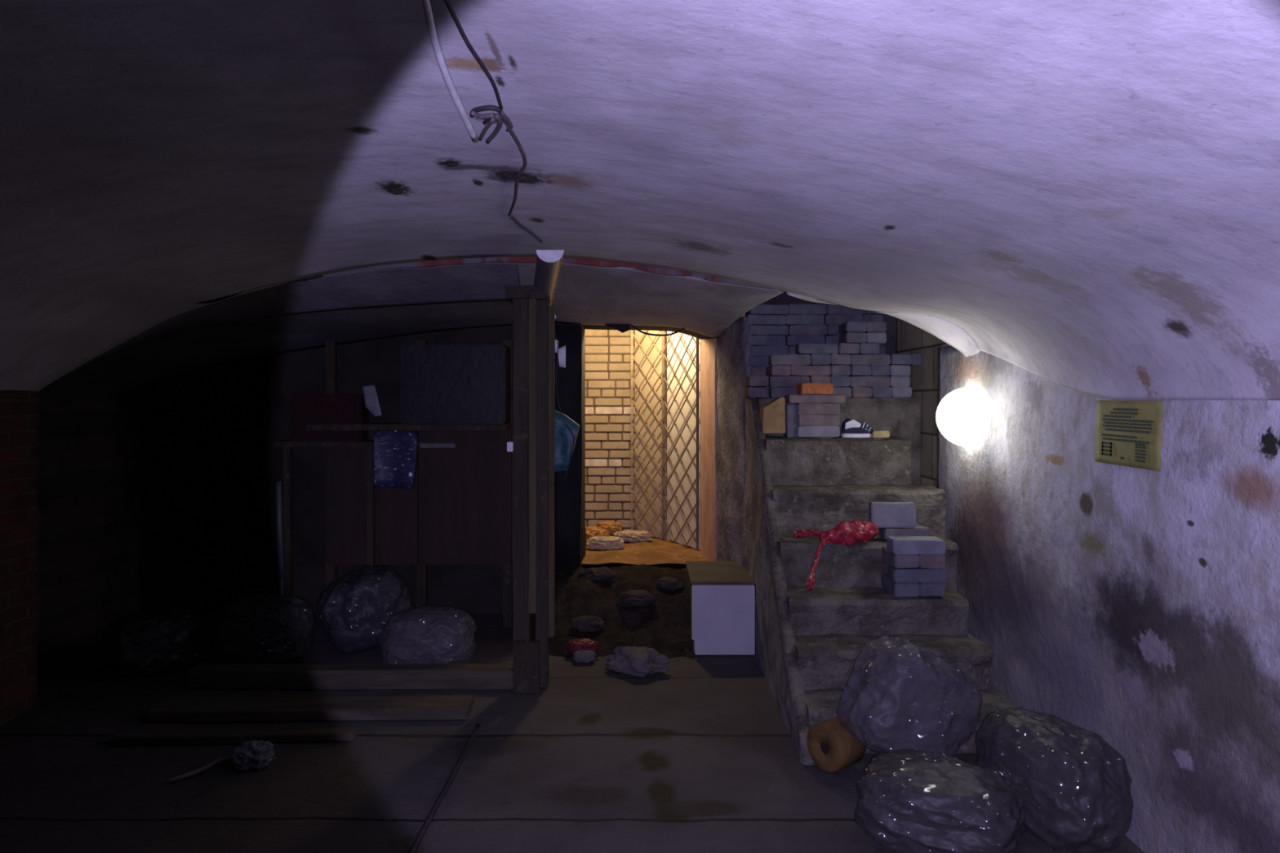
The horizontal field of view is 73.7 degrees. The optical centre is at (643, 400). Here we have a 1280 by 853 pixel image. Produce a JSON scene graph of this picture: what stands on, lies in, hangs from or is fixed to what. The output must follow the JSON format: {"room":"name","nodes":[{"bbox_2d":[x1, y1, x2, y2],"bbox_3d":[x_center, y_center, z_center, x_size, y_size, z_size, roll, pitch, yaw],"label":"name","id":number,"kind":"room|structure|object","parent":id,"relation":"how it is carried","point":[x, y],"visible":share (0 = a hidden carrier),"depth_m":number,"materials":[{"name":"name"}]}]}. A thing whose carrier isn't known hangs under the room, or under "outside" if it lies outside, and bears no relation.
{"room":"cellar","nodes":[
{"label":"cellar","id":0,"kind":"room"},
{"bbox_2d":[0,390,39,724],"bbox_3d":[-3.031,0.714,1.303,0.134,1.686,5.819,0,0,0],"label":"wall","id":1,"kind":"structure","parent":0,"point":[19,409],"depth_m":4.07,"materials":[{"name":"red brick"}]},
{"bbox_2d":[37,386,142,657],"bbox_3d":[-3.606,0.475,5.104,0.177,2.186,2.047,0,0,0],"label":"wall","id":2,"kind":"structure","parent":0,"point":[91,517],"depth_m":5.45,"materials":[{"name":"brick"}]},
{"bbox_2d":[40,301,512,390],"bbox_3d":[-2.619,-0.200,5.299,3.923,0.839,1.407,0,0,0],"label":"wooden beam","id":3,"kind":"structure","parent":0,"point":[164,356],"depth_m":5.32,"materials":[{"name":"grey paint"}]},
{"bbox_2d":[58,262,520,378],"bbox_3d":[-1.955,-0.384,4.400,2.650,0.660,0.424,0,0,0],"label":"ceiling","id":4,"kind":"structure","parent":0,"point":[481,282],"depth_m":4.40,"materials":[{"name":"grey paint"}]},
{"bbox_2d":[104,257,893,352],"bbox_3d":[-0.684,-0.481,4.207,3.938,0.490,0.025,0,0,0],"label":"trim","id":5,"kind":"structure","parent":4,"relation":"attached to","point":[657,270],"depth_m":4.20,"materials":[{"name":"paint"}]},
{"bbox_2d":[135,323,586,613],"bbox_3d":[-2.082,0.401,6.211,3.302,2.364,0.412,0,0,0],"label":"wall","id":6,"kind":"structure","parent":0,"point":[211,468],"depth_m":6.02,"materials":[{"name":"paint"}]},
{"bbox_2d":[554,410,579,471],"bbox_3d":[-0.469,0.238,4.996,0.182,0.368,0.088,0,0,0],"label":"plastic bag","id":7,"kind":"object","parent":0,"point":[563,438],"visible":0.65,"depth_m":4.97,"materials":[{"name":"teal"}]},
{"bbox_2d":[0,613,1145,852],"bbox_3d":[-0.899,1.534,2.300,5.603,0.070,7.803,0,0,0],"label":"floor","id":8,"kind":"structure","parent":0,"point":[699,755],"depth_m":3.41,"materials":[{"name":"concrete"}]},
{"bbox_2d":[100,605,207,679],"bbox_3d":[-2.720,1.332,4.749,0.418,0.336,0.499,0,0,44],"label":"plastic bag","id":9,"kind":"object","parent":8,"relation":"on","point":[154,641],"visible":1,"depth_m":4.61,"materials":[{"name":"grey"}]},
{"bbox_2d":[167,756,230,783],"bbox_3d":[-1.774,1.485,3.436,0.043,0.028,0.276,0,0,35],"label":"strip","id":10,"kind":"object","parent":8,"relation":"on","point":[223,759],"visible":0.93,"depth_m":3.42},
{"bbox_2d":[110,727,357,746],"bbox_3d":[-1.799,1.482,3.760,1.036,0.035,0.086,0,0,-3],"label":"plank","id":11,"kind":"object","parent":8,"relation":"on","point":[334,734],"visible":0.95,"depth_m":3.74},
{"bbox_2d":[228,739,275,771],"bbox_3d":[-1.604,1.453,3.500,0.172,0.094,0.138,0,0,0],"label":"crumpled plastic bag","id":12,"kind":"object","parent":8,"relation":"on","point":[257,755],"visible":1,"depth_m":3.46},
{"bbox_2d":[208,593,315,664],"bbox_3d":[-2.151,1.303,4.817,0.538,0.393,0.416,0,0,3],"label":"plastic bag","id":13,"kind":"object","parent":8,"relation":"on","point":[264,628],"visible":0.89,"depth_m":4.65,"materials":[{"name":"grey"}]},
{"bbox_2d":[275,481,284,595],"bbox_3d":[-2.258,1.002,5.300,0.054,0.996,0.035,0,0,0],"label":"metal pipe","id":14,"kind":"object","parent":8,"relation":"on","point":[278,484],"visible":0.78,"depth_m":5.29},
{"bbox_2d":[145,695,474,723],"bbox_3d":[-1.575,1.474,4.079,1.487,0.050,0.206,0,0,-2],"label":"plank","id":15,"kind":"object","parent":8,"relation":"on","point":[365,707],"visible":1,"depth_m":4.01,"materials":[{"name":"wood"}]},
{"bbox_2d":[272,440,375,595],"bbox_3d":[-2.018,0.880,5.482,0.633,1.240,0.225,0,0,0],"label":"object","id":16,"kind":"object","parent":8,"relation":"on","point":[287,445],"visible":0.68,"depth_m":5.44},
{"bbox_2d":[291,394,368,441],"bbox_3d":[-2.012,0.110,5.480,0.447,0.300,0.160,0,0,0],"label":"wooden board","id":17,"kind":"object","parent":16,"relation":"on","point":[306,409],"visible":0.92,"depth_m":5.40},
{"bbox_2d":[187,663,513,689],"bbox_3d":[-1.519,1.449,4.479,1.690,0.101,0.126,0,0,0],"label":"plank","id":18,"kind":"object","parent":8,"relation":"on","point":[202,676],"visible":0.96,"depth_m":4.42,"materials":[{"name":"wood"}]},
{"bbox_2d":[315,564,415,653],"bbox_3d":[-1.682,1.253,5.180,0.573,0.495,0.356,0,0,-24],"label":"plastic bag","id":19,"kind":"object","parent":8,"relation":"on","point":[353,610],"visible":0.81,"depth_m":5.04,"materials":[{"name":"grey"}]},
{"bbox_2d":[306,339,512,627],"bbox_3d":[-1.491,0.550,5.510,1.243,1.900,0.340,0,0,0],"label":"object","id":20,"kind":"structure","parent":8,"relation":"on","point":[458,510],"depth_m":5.60,"materials":[{"name":"brown wood"}]},
{"bbox_2d":[362,385,382,416],"bbox_3d":[-1.703,0.004,5.356,0.125,0.196,0.032,0,0,0],"label":"paper scrap","id":21,"kind":"object","parent":20,"relation":"attached to","point":[371,397],"visible":1,"depth_m":5.35,"materials":[{"name":"grey paper"}]},
{"bbox_2d":[373,430,418,488],"bbox_3d":[-1.537,0.367,5.306,0.271,0.364,0.087,0,0,0],"label":"plastic bag","id":22,"kind":"object","parent":20,"relation":"hanging from","point":[395,455],"visible":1,"depth_m":5.28,"materials":[{"name":"blue"}]},
{"bbox_2d":[400,344,511,423],"bbox_3d":[-1.202,-0.101,5.473,0.660,0.498,0.255,0,0,0],"label":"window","id":23,"kind":"structure","parent":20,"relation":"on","point":[440,384],"depth_m":5.34,"materials":[{"name":"glass"}]},
{"bbox_2d":[378,604,477,663],"bbox_3d":[-1.200,1.332,4.779,0.524,0.336,0.425,0,0,0],"label":"plastic bag","id":24,"kind":"object","parent":8,"relation":"on","point":[426,633],"visible":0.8,"depth_m":4.62,"materials":[{"name":"grey"}]},
{"bbox_2d":[408,723,479,852],"bbox_3d":[-0.756,1.488,3.168,0.035,0.022,1.463,0,0,0],"label":"hose","id":25,"kind":"object","parent":8,"relation":"on","point":[425,825],"visible":1,"depth_m":3.21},
{"bbox_2d":[505,285,555,693],"bbox_3d":[-0.593,0.454,4.481,0.241,2.091,0.242,0,0,0],"label":"timber post","id":26,"kind":"object","parent":8,"relation":"on","point":[533,316],"visible":0.95,"depth_m":4.42,"materials":[{"name":"wood"}]},
{"bbox_2d":[603,645,669,676],"bbox_3d":[-0.051,1.433,4.719,0.399,0.133,0.228,0,0,20],"label":"stone","id":27,"kind":"object","parent":8,"relation":"on","point":[642,661],"visible":1,"depth_m":4.66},
{"bbox_2d":[685,560,755,654],"bbox_3d":[0.467,1.286,5.349,0.377,0.428,0.682,0,0,0],"label":"box","id":28,"kind":"object","parent":8,"relation":"on","point":[722,593],"visible":0.95,"depth_m":5.01,"materials":[{"name":"cardboard"}]},
{"bbox_2d":[807,715,866,773],"bbox_3d":[0.789,1.408,3.493,0.165,0.190,0.190,0,0,-40],"label":"roll","id":29,"kind":"object","parent":8,"relation":"on","point":[833,749],"visible":0.84,"depth_m":3.43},
{"bbox_2d":[742,386,1017,764],"bbox_3d":[1.162,0.722,4.598,1.047,1.630,2.169,0,0,0],"label":"staircase","id":30,"kind":"structure","parent":8,"relation":"on","point":[808,644],"depth_m":4.37,"materials":[{"name":"stone"}]},
{"bbox_2d":[764,387,769,397],"bbox_3d":[0.807,-0.049,5.526,0.244,0.069,0.120,0,0,1],"label":"brick","id":31,"kind":"object","parent":30,"relation":"on","point":[767,388],"visible":0.03,"depth_m":5.47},
{"bbox_3d":[0.791,-0.116,5.529,0.244,0.069,0.120,0,0,0],"label":"brick","id":32,"kind":"object","parent":31,"relation":"on","visible":0},
{"bbox_2d":[750,366,768,377],"bbox_3d":[0.807,-0.183,5.532,0.244,0.069,0.120,0,0,-1],"label":"brick","id":33,"kind":"object","parent":32,"relation":"on","point":[760,371],"visible":0.28,"depth_m":5.47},
{"bbox_2d":[747,355,769,366],"bbox_3d":[0.791,-0.250,5.539,0.244,0.069,0.120,0,0,1],"label":"brick","id":34,"kind":"object","parent":33,"relation":"on","point":[752,361],"visible":0.4,"depth_m":5.48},
{"bbox_2d":[750,345,788,356],"bbox_3d":[0.807,-0.317,5.532,0.244,0.069,0.120,0,0,1],"label":"brick","id":35,"kind":"object","parent":34,"relation":"on","point":[755,351],"visible":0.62,"depth_m":5.47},
{"bbox_2d":[746,335,786,346],"bbox_3d":[0.790,-0.384,5.532,0.249,0.068,0.121,0,0,0],"label":"brick","id":36,"kind":"object","parent":35,"relation":"on","point":[754,340],"visible":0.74,"depth_m":5.47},
{"bbox_2d":[749,324,788,336],"bbox_3d":[0.805,-0.451,5.527,0.248,0.067,0.123,0,0,1],"label":"brick","id":37,"kind":"object","parent":36,"relation":"on","point":[754,330],"visible":0.8,"depth_m":5.47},
{"bbox_2d":[746,314,786,325],"bbox_3d":[0.789,-0.518,5.533,0.248,0.067,0.123,0,0,-1],"label":"brick","id":38,"kind":"object","parent":37,"relation":"on","point":[766,320],"visible":0.8,"depth_m":5.47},
{"bbox_2d":[747,304,788,315],"bbox_3d":[0.805,-0.585,5.537,0.248,0.067,0.123,0,0,-1],"label":"brick","id":39,"kind":"object","parent":38,"relation":"on","point":[760,309],"visible":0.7,"depth_m":5.48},
{"bbox_3d":[1.038,-0.250,5.540,0.246,0.067,0.121,0,0,-1],"label":"brick","id":40,"kind":"object","parent":33,"relation":"on","visible":0},
{"bbox_2d":[787,346,795,354],"bbox_3d":[1.054,-0.317,5.529,0.246,0.067,0.121,0,0,-1],"label":"brick","id":41,"kind":"object","parent":40,"relation":"on","point":[791,349],"visible":0.16,"depth_m":5.47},
{"bbox_2d":[785,334,824,346],"bbox_3d":[1.040,-0.384,5.529,0.244,0.069,0.120,0,0,-1],"label":"brick","id":42,"kind":"object","parent":41,"relation":"on","point":[791,340],"visible":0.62,"depth_m":5.47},
{"bbox_2d":[786,324,826,336],"bbox_3d":[1.056,-0.451,5.536,0.244,0.069,0.120,0,0,-1],"label":"brick","id":43,"kind":"object","parent":42,"relation":"on","point":[797,330],"visible":0.81,"depth_m":5.48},
{"bbox_2d":[784,314,824,326],"bbox_3d":[1.039,-0.518,5.541,0.249,0.068,0.121,0,0,1],"label":"brick","id":44,"kind":"object","parent":43,"relation":"on","point":[791,319],"visible":0.77,"depth_m":5.48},
{"bbox_2d":[787,303,826,315],"bbox_3d":[1.055,-0.585,5.539,0.249,0.068,0.121,0,0,0],"label":"brick","id":45,"kind":"object","parent":44,"relation":"on","point":[795,309],"visible":0.76,"depth_m":5.48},
{"bbox_2d":[760,397,785,433],"bbox_3d":[0.756,0.087,5.020,0.134,0.210,0.140,0,0,0],"label":"stone block","id":46,"kind":"object","parent":30,"relation":"on","point":[772,415],"visible":0.92,"depth_m":4.95,"materials":[{"name":"beige stone"}]},
{"bbox_2d":[768,386,811,397],"bbox_3d":[0.904,-0.049,5.289,0.246,0.067,0.121,0,0,-1],"label":"brick","id":47,"kind":"object","parent":30,"relation":"on","point":[777,392],"visible":0.58,"depth_m":5.23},
{"bbox_2d":[767,376,809,386],"bbox_3d":[0.896,-0.116,5.286,0.246,0.067,0.121,0,0,0],"label":"brick","id":48,"kind":"object","parent":47,"relation":"on","point":[774,381],"visible":0.79,"depth_m":5.23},
{"bbox_2d":[765,364,791,376],"bbox_3d":[0.841,-0.182,5.339,0.122,0.066,0.242,0,0,0],"label":"brick","id":49,"kind":"object","parent":48,"relation":"on","point":[771,371],"visible":0.98,"depth_m":5.22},
{"bbox_2d":[768,354,810,365],"bbox_3d":[0.900,-0.250,5.282,0.246,0.067,0.121,0,0,-1],"label":"brick","id":50,"kind":"object","parent":49,"relation":"on","point":[773,359],"visible":0.99,"depth_m":5.22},
{"bbox_2d":[782,404,798,437],"bbox_3d":[0.869,0.121,5.049,0.070,0.195,0.146,0,0,0],"label":"stone block","id":51,"kind":"object","parent":30,"relation":"on","point":[791,410],"visible":0.87,"depth_m":4.98,"materials":[{"name":"grey stone"}]},
{"bbox_2d":[796,425,839,437],"bbox_3d":[1.019,0.183,5.013,0.248,0.068,0.125,0,0,1],"label":"brick","id":52,"kind":"object","parent":30,"relation":"on","point":[802,431],"visible":0.86,"depth_m":4.95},
{"bbox_2d":[797,414,839,426],"bbox_3d":[1.019,0.116,5.012,0.247,0.068,0.121,0,0,-1],"label":"brick","id":53,"kind":"object","parent":52,"relation":"on","point":[802,420],"visible":0.86,"depth_m":4.96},
{"bbox_2d":[795,402,839,414],"bbox_3d":[1.019,0.049,5.011,0.248,0.071,0.121,0,0,1],"label":"brick","id":54,"kind":"object","parent":53,"relation":"on","point":[827,408],"visible":0.87,"depth_m":4.96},
{"bbox_2d":[784,394,845,403],"bbox_3d":[1.004,-0.009,5.020,0.333,0.051,0.167,0,0,0],"label":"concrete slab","id":55,"kind":"object","parent":54,"relation":"on","point":[828,397],"visible":0.95,"depth_m":4.94,"materials":[{"name":"grey concrete"}]},
{"bbox_2d":[796,382,833,394],"bbox_3d":[1.006,-0.068,5.020,0.194,0.069,0.112,0,0,-6],"label":"brick","id":56,"kind":"object","parent":55,"relation":"on","point":[802,388],"visible":1,"depth_m":4.97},
{"bbox_2d":[810,386,852,397],"bbox_3d":[1.153,-0.049,5.284,0.246,0.067,0.121,0,0,0],"label":"brick","id":57,"kind":"object","parent":30,"relation":"on","point":[846,391],"visible":0.42,"depth_m":5.22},
{"bbox_2d":[808,375,830,383],"bbox_3d":[1.082,-0.116,5.335,0.123,0.069,0.244,0,0,0],"label":"brick","id":58,"kind":"object","parent":57,"relation":"on","point":[813,379],"visible":0.44,"depth_m":5.21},
{"bbox_2d":[789,364,831,376],"bbox_3d":[1.026,-0.183,5.292,0.250,0.068,0.120,0,0,-1],"label":"brick","id":59,"kind":"object","parent":58,"relation":"on","point":[820,371],"visible":0.85,"depth_m":5.23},
{"bbox_2d":[805,354,831,365],"bbox_3d":[1.087,-0.251,5.345,0.123,0.070,0.244,0,0,1],"label":"brick","id":60,"kind":"object","parent":59,"relation":"on","point":[815,359],"visible":0.72,"depth_m":5.23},
{"bbox_2d":[795,343,838,354],"bbox_3d":[1.072,-0.317,5.292,0.248,0.067,0.123,0,0,-1],"label":"brick","id":61,"kind":"object","parent":60,"relation":"on","point":[800,348],"visible":0.96,"depth_m":5.23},
{"bbox_2d":[792,519,878,591],"bbox_3d":[0.985,0.762,4.229,0.444,0.306,0.350,0,0,0],"label":"plastic bag","id":62,"kind":"object","parent":30,"relation":"on","point":[846,533],"visible":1,"depth_m":4.33,"materials":[{"name":"red"}]},
{"bbox_2d":[841,417,873,437],"bbox_3d":[1.248,0.159,4.979,0.184,0.114,0.078,0,0,0],"label":"sneaker","id":63,"kind":"object","parent":30,"relation":"on","point":[851,428],"visible":1,"depth_m":4.95,"materials":[{"name":"blue fabric"}]},
{"bbox_2d":[850,386,871,397],"bbox_3d":[1.338,-0.049,5.343,0.123,0.069,0.244,0,0,0],"label":"brick","id":64,"kind":"object","parent":30,"relation":"on","point":[856,392],"visible":0.73,"depth_m":5.22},
{"bbox_2d":[847,376,890,386],"bbox_3d":[1.387,-0.116,5.281,0.246,0.067,0.121,0,0,0],"label":"brick","id":65,"kind":"object","parent":64,"relation":"on","point":[855,381],"visible":0.83,"depth_m":5.22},
{"bbox_2d":[848,364,871,376],"bbox_3d":[1.332,-0.183,5.338,0.122,0.068,0.246,0,0,-1],"label":"brick","id":66,"kind":"object","parent":65,"relation":"on","point":[855,370],"visible":0.65,"depth_m":5.22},
{"bbox_2d":[848,354,890,365],"bbox_3d":[1.391,-0.250,5.288,0.246,0.067,0.121,0,0,1],"label":"brick","id":67,"kind":"object","parent":66,"relation":"on","point":[856,359],"visible":0.81,"depth_m":5.23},
{"bbox_2d":[857,342,879,354],"bbox_3d":[1.380,-0.318,5.341,0.123,0.070,0.244,0,0,-1],"label":"brick","id":68,"kind":"object","parent":67,"relation":"on","point":[864,348],"visible":0.71,"depth_m":5.22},
{"bbox_2d":[839,332,866,343],"bbox_3d":[1.307,-0.384,5.353,0.122,0.068,0.246,0,0,1],"label":"brick","id":69,"kind":"object","parent":68,"relation":"on","point":[848,337],"visible":0.78,"depth_m":5.24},
{"bbox_2d":[838,320,866,334],"bbox_3d":[1.303,-0.451,5.337,0.122,0.068,0.246,0,0,1],"label":"brick","id":70,"kind":"object","parent":69,"relation":"on","point":[849,326],"visible":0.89,"depth_m":5.22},
{"bbox_2d":[880,573,919,596],"bbox_3d":[1.267,0.912,4.221,0.124,0.071,0.239,0,0,0],"label":"brick","id":71,"kind":"object","parent":30,"relation":"on","point":[897,589],"visible":0.82,"depth_m":4.11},
{"bbox_2d":[888,564,946,582],"bbox_3d":[1.331,0.845,4.161,0.255,0.068,0.121,0,0,1],"label":"brick","id":72,"kind":"object","parent":71,"relation":"on","point":[919,575],"visible":0.88,"depth_m":4.10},
{"bbox_2d":[881,546,919,568],"bbox_3d":[1.267,0.775,4.219,0.125,0.072,0.237,0,0,0],"label":"brick","id":73,"kind":"object","parent":72,"relation":"on","point":[896,561],"visible":0.81,"depth_m":4.11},
{"bbox_2d":[918,554,945,568],"bbox_3d":[1.390,0.775,4.221,0.124,0.071,0.240,0,0,0],"label":"brick","id":74,"kind":"object","parent":72,"relation":"on","point":[926,561],"visible":0.48,"depth_m":4.10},
{"bbox_2d":[886,536,946,554],"bbox_3d":[1.325,0.707,4.160,0.255,0.072,0.123,0,0,0],"label":"brick","id":75,"kind":"object","parent":74,"relation":"on","point":[895,544],"visible":1,"depth_m":4.10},
{"bbox_2d":[879,525,930,540],"bbox_3d":[1.352,0.687,4.426,0.238,0.062,0.123,0,0,-1],"label":"brick","id":76,"kind":"object","parent":30,"relation":"on","point":[919,531],"visible":0.75,"depth_m":4.37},
{"bbox_2d":[868,502,915,528],"bbox_3d":[1.285,0.593,4.416,0.228,0.128,0.080,0,0,3],"label":"brick","id":77,"kind":"object","parent":76,"relation":"on","point":[884,514],"visible":0.93,"depth_m":4.38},
{"bbox_2d":[836,635,982,756],"bbox_3d":[1.058,1.190,3.421,0.552,0.480,0.357,0,0,-12],"label":"plastic bag","id":78,"kind":"object","parent":30,"relation":"on","point":[898,695],"visible":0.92,"depth_m":3.27,"materials":[{"name":"grey"}]},
{"bbox_2d":[918,582,945,596],"bbox_3d":[1.391,0.912,4.221,0.124,0.070,0.238,0,0,0],"label":"brick","id":79,"kind":"object","parent":30,"relation":"on","point":[926,588],"visible":0.51,"depth_m":4.10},
{"bbox_3d":[1.288,-0.250,5.527,0.249,0.068,0.121,0,0,0],"label":"brick","id":80,"kind":"object","parent":30,"relation":"on","visible":0},
{"bbox_3d":[1.303,-0.317,5.539,0.246,0.067,0.121,0,0,0],"label":"brick","id":81,"kind":"object","parent":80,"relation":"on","visible":0},
{"bbox_2d":[824,335,839,343],"bbox_3d":[1.289,-0.384,5.526,0.244,0.069,0.120,0,0,0],"label":"brick","id":82,"kind":"object","parent":81,"relation":"on","point":[828,339],"visible":0.27,"depth_m":5.47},
{"bbox_2d":[824,324,841,336],"bbox_3d":[1.303,-0.451,5.535,0.248,0.067,0.123,0,0,-1],"label":"brick","id":83,"kind":"object","parent":82,"relation":"on","point":[832,330],"visible":0.28,"depth_m":5.48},
{"bbox_2d":[822,314,862,325],"bbox_3d":[1.289,-0.518,5.537,0.244,0.069,0.120,0,0,-1],"label":"brick","id":84,"kind":"object","parent":83,"relation":"on","point":[838,319],"visible":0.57,"depth_m":5.48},
{"bbox_2d":[825,304,866,315],"bbox_3d":[1.303,-0.585,5.532,0.246,0.067,0.121,0,0,1],"label":"brick","id":85,"kind":"object","parent":84,"relation":"on","point":[832,309],"visible":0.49,"depth_m":5.47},
{"bbox_2d":[854,749,1026,852],"bbox_3d":[1.000,1.371,2.900,0.544,0.258,0.460,0,0,30],"label":"plastic bag","id":86,"kind":"object","parent":8,"relation":"on","point":[911,801],"visible":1,"depth_m":2.76,"materials":[{"name":"grey"}]},
{"bbox_2d":[974,706,1133,852],"bbox_3d":[1.419,1.312,3.000,0.357,0.376,0.563,0,0,-18],"label":"plastic bag","id":87,"kind":"object","parent":8,"relation":"on","point":[1073,785],"visible":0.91,"depth_m":2.81,"materials":[{"name":"grey"}]},
{"bbox_2d":[534,533,711,661],"bbox_3d":[0.100,1.322,6.285,2.000,0.413,2.870,0,0,0],"label":"dirt mound","id":88,"kind":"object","parent":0,"point":[663,625],"depth_m":5.45,"materials":[{"name":"soil"}]},
{"bbox_2d":[566,638,599,653],"bbox_3d":[-0.359,1.443,5.020,0.192,0.073,0.135,0,0,0],"label":"wrapper","id":89,"kind":"object","parent":88,"relation":"on","point":[582,644],"visible":0.84,"depth_m":4.98,"materials":[{"name":"red plastic"}]},
{"bbox_2d":[570,615,604,631],"bbox_3d":[-0.341,1.368,5.251,0.204,0.092,0.157,0,0,-16],"label":"stone","id":90,"kind":"object","parent":88,"relation":"on","point":[584,623],"visible":1,"depth_m":5.21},
{"bbox_2d":[578,566,615,581],"bbox_3d":[-0.312,1.162,5.725,0.250,0.096,0.175,0,0,0],"label":"stone","id":91,"kind":"object","parent":88,"relation":"on","point":[604,574],"visible":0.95,"depth_m":5.67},
{"bbox_2d":[586,536,624,550],"bbox_3d":[-0.301,1.102,6.618,0.304,0.096,0.189,0,0,0],"label":"stone","id":92,"kind":"object","parent":88,"relation":"on","point":[601,543],"visible":1,"depth_m":6.56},
{"bbox_2d":[613,529,653,542],"bbox_3d":[-0.088,1.108,6.981,0.331,0.085,0.223,0,0,0],"label":"stone","id":93,"kind":"object","parent":88,"relation":"on","point":[631,535],"visible":0.9,"depth_m":6.91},
{"bbox_2d":[615,589,657,607],"bbox_3d":[-0.046,1.262,5.452,0.266,0.097,0.191,0,0,0],"label":"stone","id":94,"kind":"object","parent":88,"relation":"on","point":[639,597],"visible":1,"depth_m":5.39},
{"bbox_2d":[635,329,666,538],"bbox_3d":[0.059,0.072,7.179,0.368,2.145,0.012,0,0,45],"label":"panel","id":95,"kind":"object","parent":88,"relation":"on","point":[646,342],"visible":0.43,"depth_m":7.17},
{"bbox_2d":[631,329,698,551],"bbox_3d":[0.186,0.064,6.911,0.104,2.168,0.960,0,0,-33],"label":"gate","id":96,"kind":"object","parent":88,"relation":"on","point":[663,332],"visible":0.73,"depth_m":7.01,"materials":[{"name":"metal"}]},
{"bbox_2d":[666,331,700,549],"bbox_3d":[0.322,0.072,6.778,0.012,2.145,0.577,0,0,-26],"label":"panel","id":97,"kind":"object","parent":88,"relation":"on","point":[680,398],"visible":0.43,"depth_m":6.80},
{"bbox_2d":[555,322,717,339],"bbox_3d":[-0.196,-0.844,6.186,1.631,0.813,0.402,0,0,0],"label":"lintel","id":98,"kind":"object","parent":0,"point":[688,332],"visible":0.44,"depth_m":6.18,"materials":[{"name":"paint"}]},
{"bbox_2d":[572,323,717,567],"bbox_3d":[0.040,0.265,6.200,1.080,1.970,0.500,0,0,0],"label":"door frame","id":99,"kind":"structure","parent":98,"relation":"attached to","point":[708,372],"depth_m":6.16,"materials":[{"name":"pink paint"}]},
{"bbox_2d":[0,0,1279,399],"bbox_3d":[-0.671,-0.376,1.300,4.732,0.756,5.803,0,0,0],"label":"ceiling","id":100,"kind":"structure","parent":0,"point":[1088,190],"depth_m":2.06,"materials":[{"name":"paint"}]},
{"bbox_2d":[422,0,478,142],"bbox_3d":[-0.383,-0.638,1.674,0.037,0.065,0.979,0,0,-6],"label":"cable","id":101,"kind":"object","parent":100,"relation":"hanging from","point":[426,3],"visible":1,"depth_m":1.68,"materials":[{"name":"plastic"}]},
{"bbox_2d":[444,0,502,109],"bbox_3d":[-0.337,-0.691,1.707,0.019,0.016,0.611,0,0,1],"label":"cable","id":102,"kind":"object","parent":100,"relation":"attached to","point":[447,2],"visible":1,"depth_m":1.69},
{"bbox_2d":[469,105,512,143],"bbox_3d":[-0.378,-0.683,2.117,0.098,0.034,0.210,0,0,0],"label":"wire tangle","id":103,"kind":"object","parent":100,"relation":"attached to","point":[491,117],"visible":0.98,"depth_m":2.05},
{"bbox_2d":[501,109,527,215],"bbox_3d":[-0.394,-0.692,2.623,0.068,0.019,1.172,0,0,-8],"label":"cable","id":104,"kind":"object","parent":100,"relation":"attached to","point":[511,131],"visible":0.96,"depth_m":2.44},
{"bbox_2d":[533,249,564,305],"bbox_3d":[-0.500,-0.580,4.344,0.120,0.151,1.343,0,0,-8],"label":"ceiling light","id":105,"kind":"object","parent":100,"relation":"attached to","point":[548,262],"visible":0.77,"depth_m":3.91,"materials":[{"name":"white plastic"}]},
{"bbox_2d":[516,262,784,337],"bbox_3d":[-0.153,-0.578,5.101,1.717,0.277,1.803,0,0,0],"label":"ceiling","id":106,"kind":"structure","parent":0,"point":[584,295],"depth_m":4.85,"materials":[{"name":"grey paint"}]},
{"bbox_2d":[555,324,582,572],"bbox_3d":[-0.516,0.332,5.861,0.186,1.693,0.058,0,0,0],"label":"door","id":107,"kind":"structure","parent":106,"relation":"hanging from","point":[569,379],"depth_m":5.85,"materials":[{"name":"wood"}]},
{"bbox_2d":[585,313,745,530],"bbox_3d":[0.057,0.025,7.592,3.113,2.550,0.216,0,0,0],"label":"wall","id":108,"kind":"structure","parent":0,"point":[607,352],"depth_m":7.49,"materials":[{"name":"brick"}]},
{"bbox_2d":[715,316,752,568],"bbox_3d":[0.608,0.495,5.955,0.198,2.070,0.930,0,0,0],"label":"wall","id":109,"kind":"structure","parent":0,"point":[732,349],"depth_m":5.71,"materials":[{"name":"grey paint"}]},
{"bbox_2d":[745,292,896,387],"bbox_3d":[1.276,0.303,5.773,1.185,2.508,0.132,0,0,0],"label":"wall","id":110,"kind":"structure","parent":0,"point":[782,299],"depth_m":5.72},
{"bbox_2d":[785,291,980,357],"bbox_3d":[1.206,-0.345,4.302,1.012,0.433,0.213,0,0,0],"label":"ceiling","id":111,"kind":"structure","parent":0,"point":[948,331],"depth_m":4.29,"materials":[{"name":"paint"}]},
{"bbox_2d":[895,317,1279,852],"bbox_3d":[1.705,0.301,2.073,0.111,2.504,7.360,0,0,0],"label":"wall","id":112,"kind":"structure","parent":0,"point":[1136,609],"depth_m":2.87,"materials":[{"name":"paint"}]},
{"bbox_2d":[935,387,987,446],"bbox_3d":[1.635,0.085,4.300,0.300,0.300,0.370,0,0,0],"label":"wall lamp","id":113,"kind":"object","parent":112,"relation":"attached to","point":[962,415],"visible":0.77,"depth_m":4.18,"materials":[{"name":"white glass"}]},
{"bbox_2d":[1094,400,1162,471],"bbox_3d":[1.639,0.113,2.900,0.008,0.226,0.403,0,0,0],"label":"notice","id":114,"kind":"object","parent":112,"relation":"attached to","point":[1128,433],"visible":1,"depth_m":2.88,"materials":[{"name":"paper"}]},
{"bbox_2d":[1101,408,1152,462],"bbox_3d":[1.635,0.116,2.895,0.001,0.176,0.308,0,0,0],"label":"print","id":115,"kind":"object","parent":114,"relation":"attached to","point":[1126,433],"depth_m":2.89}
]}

